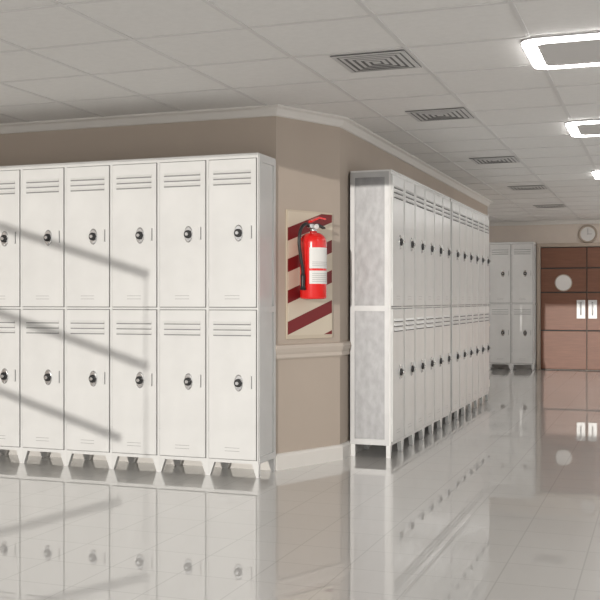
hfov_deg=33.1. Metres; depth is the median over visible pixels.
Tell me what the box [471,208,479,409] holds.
locker
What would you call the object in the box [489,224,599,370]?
wall
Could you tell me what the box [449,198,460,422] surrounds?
locker
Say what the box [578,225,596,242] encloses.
wall clock
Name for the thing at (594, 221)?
crown molding
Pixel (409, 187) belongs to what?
locker
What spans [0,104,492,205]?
trim
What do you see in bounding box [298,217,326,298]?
fire extinguisher
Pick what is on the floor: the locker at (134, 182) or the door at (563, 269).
the locker at (134, 182)
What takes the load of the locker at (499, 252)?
on the floor
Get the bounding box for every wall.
[0,116,487,453]
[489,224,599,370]
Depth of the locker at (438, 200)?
8.48 m
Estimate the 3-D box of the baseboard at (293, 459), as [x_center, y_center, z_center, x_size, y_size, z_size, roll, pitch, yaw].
[-1.533,1.048,10.641,5.932,0.105,6.844,0,0,20]
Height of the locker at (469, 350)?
2.010 m
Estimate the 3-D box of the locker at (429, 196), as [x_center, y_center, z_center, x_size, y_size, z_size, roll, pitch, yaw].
[0.922,0.095,8.207,0.339,2.010,0.348,0,0,20]
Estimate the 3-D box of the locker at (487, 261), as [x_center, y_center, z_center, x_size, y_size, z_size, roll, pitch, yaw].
[1.872,0.095,10.858,0.339,2.010,0.348,0,0,20]
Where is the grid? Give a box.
[0,0,599,221]
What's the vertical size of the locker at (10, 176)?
2.010 m
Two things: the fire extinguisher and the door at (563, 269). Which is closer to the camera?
the fire extinguisher
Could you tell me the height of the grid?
0.005 m
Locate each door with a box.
[541,247,586,369]
[587,247,599,369]
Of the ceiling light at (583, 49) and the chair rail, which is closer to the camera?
the ceiling light at (583, 49)
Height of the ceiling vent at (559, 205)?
0.007 m
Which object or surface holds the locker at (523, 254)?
on the floor
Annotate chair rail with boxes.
[276,323,489,359]
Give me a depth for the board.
6.69 m
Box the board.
[286,209,331,338]
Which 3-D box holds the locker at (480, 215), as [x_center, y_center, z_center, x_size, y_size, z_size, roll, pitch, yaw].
[1.756,0.095,10.534,0.339,2.010,0.348,0,0,20]
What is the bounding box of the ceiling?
[0,0,599,221]
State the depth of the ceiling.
5.52 m
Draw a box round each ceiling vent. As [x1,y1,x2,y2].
[330,50,421,72]
[405,108,473,121]
[469,156,518,163]
[507,185,546,189]
[533,204,565,207]
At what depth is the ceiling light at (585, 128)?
7.26 m
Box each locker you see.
[0,165,43,462]
[21,163,86,465]
[65,160,130,468]
[111,158,176,471]
[158,155,223,474]
[207,152,275,477]
[350,169,404,457]
[368,175,415,450]
[413,181,425,444]
[423,186,434,438]
[433,190,443,428]
[441,194,451,427]
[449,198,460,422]
[458,202,467,414]
[465,205,473,410]
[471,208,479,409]
[477,211,484,405]
[483,214,490,400]
[489,242,513,369]
[511,242,535,370]
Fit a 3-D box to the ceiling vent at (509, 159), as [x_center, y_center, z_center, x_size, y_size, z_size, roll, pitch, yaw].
[1.743,-1.248,9.042,0.390,0.007,0.390,0,0,20]
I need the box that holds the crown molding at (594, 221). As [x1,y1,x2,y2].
[489,219,599,225]
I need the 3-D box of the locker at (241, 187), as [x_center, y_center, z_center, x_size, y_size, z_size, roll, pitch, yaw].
[-0.377,0.095,6.409,0.348,2.010,0.339,0,0,20]
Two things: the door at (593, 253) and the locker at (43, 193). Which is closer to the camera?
the locker at (43, 193)
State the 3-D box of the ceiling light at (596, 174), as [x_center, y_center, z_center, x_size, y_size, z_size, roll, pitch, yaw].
[3.220,-1.241,9.947,0.640,0.016,0.640,0,0,20]
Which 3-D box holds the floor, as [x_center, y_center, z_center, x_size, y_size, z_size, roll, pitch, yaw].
[-1.229,1.150,6.055,10.000,0.100,22.570,0,0,20]
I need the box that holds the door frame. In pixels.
[537,243,599,369]
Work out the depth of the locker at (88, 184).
6.63 m
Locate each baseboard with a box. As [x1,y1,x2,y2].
[7,380,489,470]
[493,364,531,368]
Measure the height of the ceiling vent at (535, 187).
0.007 m
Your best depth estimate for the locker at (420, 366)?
7.83 m
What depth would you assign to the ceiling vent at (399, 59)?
5.28 m
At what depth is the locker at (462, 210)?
9.50 m
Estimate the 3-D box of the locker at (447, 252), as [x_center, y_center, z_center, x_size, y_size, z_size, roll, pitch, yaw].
[1.154,0.095,8.856,0.339,2.010,0.348,0,0,20]
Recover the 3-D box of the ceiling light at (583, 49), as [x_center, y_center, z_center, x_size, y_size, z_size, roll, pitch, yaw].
[1.455,-1.241,5.024,0.640,0.016,0.640,0,0,20]
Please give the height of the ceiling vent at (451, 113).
0.007 m
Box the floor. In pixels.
[0,368,599,599]
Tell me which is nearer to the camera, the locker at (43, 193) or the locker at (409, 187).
the locker at (43, 193)
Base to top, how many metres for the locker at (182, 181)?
2.010 m
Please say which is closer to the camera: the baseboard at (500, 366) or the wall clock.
the wall clock
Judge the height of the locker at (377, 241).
2.010 m
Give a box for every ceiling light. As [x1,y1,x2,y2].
[521,32,599,69]
[565,120,599,136]
[592,170,599,178]
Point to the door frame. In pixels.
(539, 246)
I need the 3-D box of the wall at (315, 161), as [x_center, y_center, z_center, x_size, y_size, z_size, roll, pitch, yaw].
[-1.638,-0.077,10.679,6.110,2.355,6.800,0,0,20]

